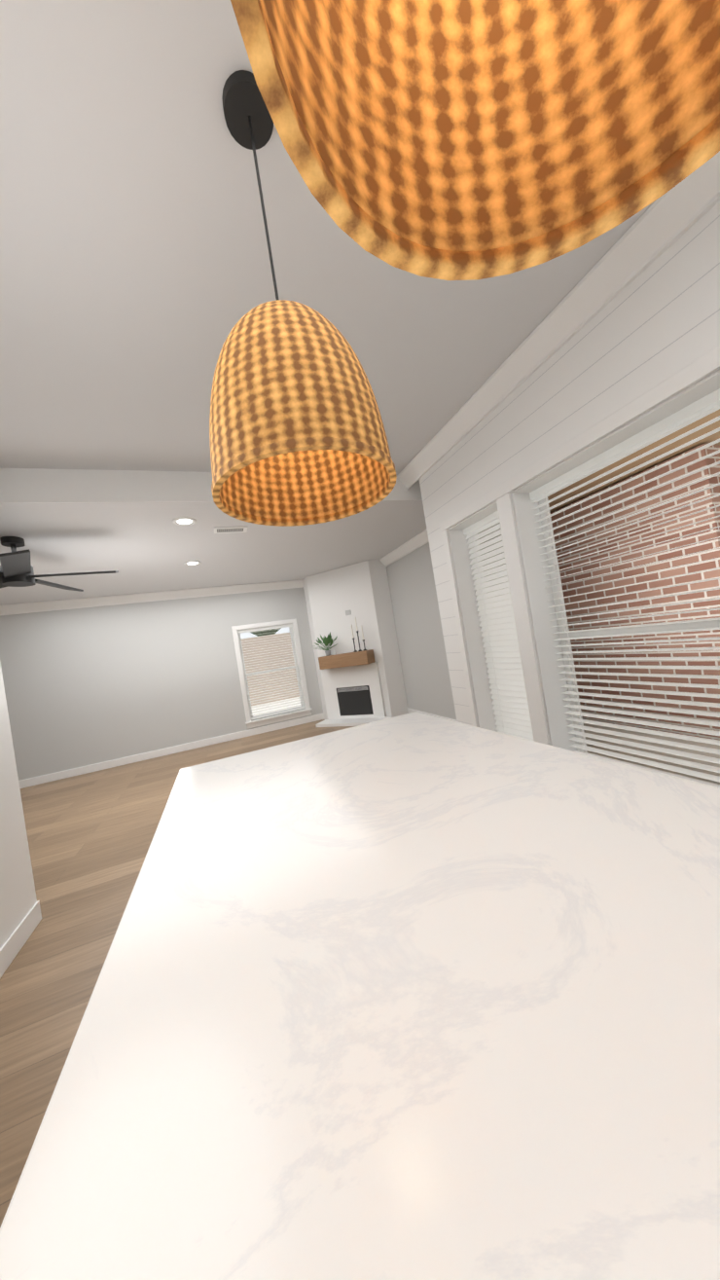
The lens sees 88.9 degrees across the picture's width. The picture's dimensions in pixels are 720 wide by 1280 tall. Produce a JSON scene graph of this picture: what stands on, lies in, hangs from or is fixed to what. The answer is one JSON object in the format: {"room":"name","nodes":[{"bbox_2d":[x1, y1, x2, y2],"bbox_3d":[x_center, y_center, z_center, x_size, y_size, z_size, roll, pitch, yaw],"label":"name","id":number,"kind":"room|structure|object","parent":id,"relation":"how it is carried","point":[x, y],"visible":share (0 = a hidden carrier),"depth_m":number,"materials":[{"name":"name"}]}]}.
{"room":"kitchen","nodes":[
{"label":"kitchen","id":0,"kind":"room"},
{"bbox_2d":[0,661,36,948],"bbox_3d":[-1.556,0.152,0.569,0.175,2.760,3.200,-9,0,-21],"label":"wall","id":1,"kind":"structure","parent":0,"point":[18,897],"depth_m":1.98,"materials":[{"name":"white paint"}]},
{"bbox_2d":[0,900,41,978],"bbox_3d":[-1.476,1.482,1.161,0.012,0.110,2.000,-9,0,-21],"label":"baseboard","id":2,"kind":"structure","parent":1,"relation":"attached to","point":[16,941],"depth_m":1.87,"materials":[{"name":"white wood"}]},
{"bbox_2d":[0,586,323,780],"bbox_3d":[-3.177,0.418,5.883,7.100,2.760,0.300,-9,0,-21],"label":"wall","id":3,"kind":"structure","parent":0,"point":[85,686],"depth_m":5.58,"materials":[{"name":"grey paint"}]},
{"bbox_2d":[0,579,303,615],"bbox_3d":[-3.181,-0.680,5.735,6.900,0.125,0.101,-9,0,-21],"label":"crown molding","id":4,"kind":"structure","parent":3,"relation":"attached to","point":[28,607],"depth_m":5.65,"materials":[{"name":"white wood"}]},
{"bbox_2d":[18,713,324,788],"bbox_3d":[-2.849,1.708,5.758,6.949,0.110,0.015,-9,0,-21],"label":"baseboard","id":5,"kind":"structure","parent":3,"relation":"attached to","point":[87,769],"depth_m":5.66,"materials":[{"name":"white wood"}]},
{"bbox_2d":[231,618,312,729],"bbox_3d":[-1.530,0.554,6.383,1.140,1.730,0.190,-9,0,-21],"label":"window","id":6,"kind":"structure","parent":3,"relation":"in","point":[239,633],"depth_m":6.37,"materials":[{"name":"white wood"}]},
{"bbox_2d":[0,719,354,1227],"bbox_3d":[-0.807,1.462,0.450,7.300,0.060,11.800,-9,0,-21],"label":"floor","id":7,"kind":"structure","parent":0,"point":[90,836],"depth_m":2.20,"materials":[{"name":"brown wood"}]},
{"bbox_2d":[303,559,407,727],"bbox_3d":[-0.210,0.076,6.085,1.379,2.528,1.451,-9,0,-21],"label":"fireplace column","id":8,"kind":"structure","parent":7,"relation":"on","point":[338,601],"depth_m":5.94,"materials":[{"name":"white paint"}]},
{"bbox_2d":[318,649,374,669],"bbox_3d":[-0.225,0.320,5.939,0.900,0.210,0.259,-9,0,27],"label":"mantel shelf","id":9,"kind":"object","parent":8,"relation":"attached to","point":[357,658],"visible":1,"depth_m":5.80,"materials":[{"name":"brown wood"}]},
{"bbox_2d":[313,631,337,656],"bbox_3d":[-0.587,0.075,5.983,0.435,0.382,0.378,-9,0,-21],"label":"mantel plant","id":10,"kind":"object","parent":9,"relation":"on","point":[328,640],"visible":1,"depth_m":6.00,"materials":[{"name":"green plant"}]},
{"bbox_2d":[350,617,366,652],"bbox_3d":[-0.037,-0.091,5.811,0.240,0.540,0.060,-9,0,27],"label":"candlesticks","id":11,"kind":"object","parent":9,"relation":"on","point":[363,640],"visible":1,"depth_m":5.80,"materials":[{"name":"black"}]},
{"bbox_2d":[0,711,719,1279],"bbox_3d":[0.251,0.802,0.532,1.020,0.919,2.190,-9,0,-21],"label":"kitchen island","id":12,"kind":"object","parent":7,"relation":"on","point":[415,996],"visible":1,"depth_m":0.34,"materials":[{"name":"white stone"}]},
{"bbox_2d":[0,0,654,605],"bbox_3d":[-1.246,-1.217,0.449,7.250,0.311,11.800,-9,0,-21],"label":"ceiling","id":13,"kind":"structure","parent":0,"point":[136,282],"depth_m":1.55,"materials":[{"name":"white paint"}]},
{"bbox_2d":[0,536,118,591],"bbox_3d":[-2.736,-0.634,2.963,1.297,0.369,1.341,-9,0,-21],"label":"ceiling fan","id":14,"kind":"object","parent":13,"relation":"hanging from","point":[17,568],"visible":1,"depth_m":2.88,"materials":[{"name":"black metal"}]},
{"bbox_2d":[172,516,196,525],"bbox_3d":[-1.497,-1.010,3.125,0.190,0.006,0.190,-9,0,-21],"label":"recessed light","id":15,"kind":"object","parent":13,"relation":"in","point":[184,521],"visible":1,"depth_m":3.12,"materials":[{"name":"white plastic"}]},
{"bbox_2d":[183,560,201,565],"bbox_3d":[-2.018,-0.926,4.422,0.190,0.006,0.190,-9,0,-21],"label":"recessed light","id":16,"kind":"object","parent":13,"relation":"in","point":[193,563],"visible":1,"depth_m":4.41,"materials":[{"name":"white plastic"}]},
{"bbox_2d":[214,526,247,533],"bbox_3d":[-1.234,-1.048,3.494,0.300,0.010,0.150,-9,0,-21],"label":"ceiling vent","id":17,"kind":"object","parent":13,"relation":"in","point":[224,530],"visible":1,"depth_m":3.48,"materials":[{"name":"white metal"}]},
{"bbox_2d":[209,70,397,526],"bbox_3d":[-0.222,-0.913,0.988,0.482,1.060,0.482,-9,0,-21],"label":"pendant light","id":18,"kind":"object","parent":13,"relation":"hanging from","point":[297,434],"visible":1,"depth_m":0.82,"materials":[{"name":"orange"}]},
{"bbox_2d":[230,0,719,280],"bbox_3d":[0.074,-0.961,0.203,0.482,1.060,0.482,-9,0,-21],"label":"pendant light","id":19,"kind":"object","parent":13,"relation":"hanging from","point":[459,139],"visible":1,"depth_m":0.39,"materials":[{"name":"orange wicker"}]},
{"bbox_2d":[386,542,456,719],"bbox_3d":[0.848,-0.208,5.379,0.150,2.760,3.850,-9,0,-21],"label":"wall","id":20,"kind":"structure","parent":0,"point":[420,633],"depth_m":5.18,"materials":[{"name":"grey paint"}]},
{"bbox_2d":[379,528,429,566],"bbox_3d":[0.613,-1.270,5.211,0.100,0.125,3.580,-9,0,-21],"label":"crown molding","id":21,"kind":"structure","parent":20,"relation":"attached to","point":[421,538],"depth_m":5.11,"materials":[{"name":"white wood"}]},
{"bbox_2d":[407,707,456,721],"bbox_3d":[1.004,1.108,5.261,0.019,0.110,3.670,-9,0,-21],"label":"baseboard","id":22,"kind":"structure","parent":20,"relation":"attached to","point":[409,710],"depth_m":5.26,"materials":[{"name":"white wood"}]},
{"bbox_2d":[477,522,510,609],"bbox_3d":[1.304,-0.284,3.414,0.690,2.760,0.150,-9,0,-21],"label":"wall","id":23,"kind":"structure","parent":0,"point":[493,556],"depth_m":3.33,"materials":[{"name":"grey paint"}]},
{"bbox_2d":[419,200,719,743],"bbox_3d":[2.230,-0.439,-0.375,0.260,2.760,7.900,-9,0,-21],"label":"wall","id":24,"kind":"structure","parent":0,"point":[655,323],"depth_m":1.80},
{"bbox_2d":[462,511,533,740],"bbox_3d":[1.129,-0.066,2.784,0.115,1.754,0.554,-9,0,-21],"label":"window blinds","id":25,"kind":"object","parent":24,"relation":"in","point":[505,676],"depth_m":2.83,"materials":[{"name":"white plastic"}]},
{"bbox_2d":[397,150,719,488],"bbox_3d":[1.210,-1.607,1.291,0.100,0.125,4.598,-9,0,-21],"label":"crown molding","id":26,"kind":"structure","parent":24,"relation":"attached to","point":[660,227],"depth_m":1.68,"materials":[{"name":"white wood"}]},
{"bbox_2d":[439,345,719,788],"bbox_3d":[1.401,-0.105,1.829,0.304,1.937,2.704,-9,0,-21],"label":"window","id":27,"kind":"structure","parent":24,"relation":"in","point":[702,408],"depth_m":2.12,"materials":[{"name":"white wood"}]},
{"label":"outside","id":28,"kind":"structure","parent":0,"visible":0},
{"bbox_2d":[251,696,719,784],"bbox_3d":[4.422,0.683,4.826,20.300,0.060,25.000,-9,0,-21],"label":"ground","id":29,"kind":"structure","parent":28,"point":[716,747],"depth_m":3.22,"materials":[{"name":"grey"}]},
{"bbox_2d":[241,627,299,705],"bbox_3d":[4.062,-2.130,6.641,22.533,5.620,28.322,-9,0,-21],"label":"fence","id":30,"kind":"object","parent":29,"relation":"on","point":[265,634],"visible":0.02,"depth_m":10.24,"materials":[{"name":"beige wood"}]},
{"bbox_2d":[548,408,719,512],"bbox_3d":[2.925,-0.425,3.312,3.590,2.580,10.100,-9,0,-21],"label":"patio cover","id":31,"kind":"object","parent":29,"relation":"on","point":[696,434],"visible":0.03,"depth_m":3.13,"materials":[{"name":"beige wood"}]},
{"bbox_2d":[550,443,719,740],"bbox_3d":[2.107,-0.226,5.507,0.250,2.450,5.400,-9,0,-21],"label":"brick","id":32,"kind":"object","parent":29,"relation":"on","point":[691,549],"visible":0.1,"depth_m":3.46,"materials":[{"name":"red brick"}]}
]}

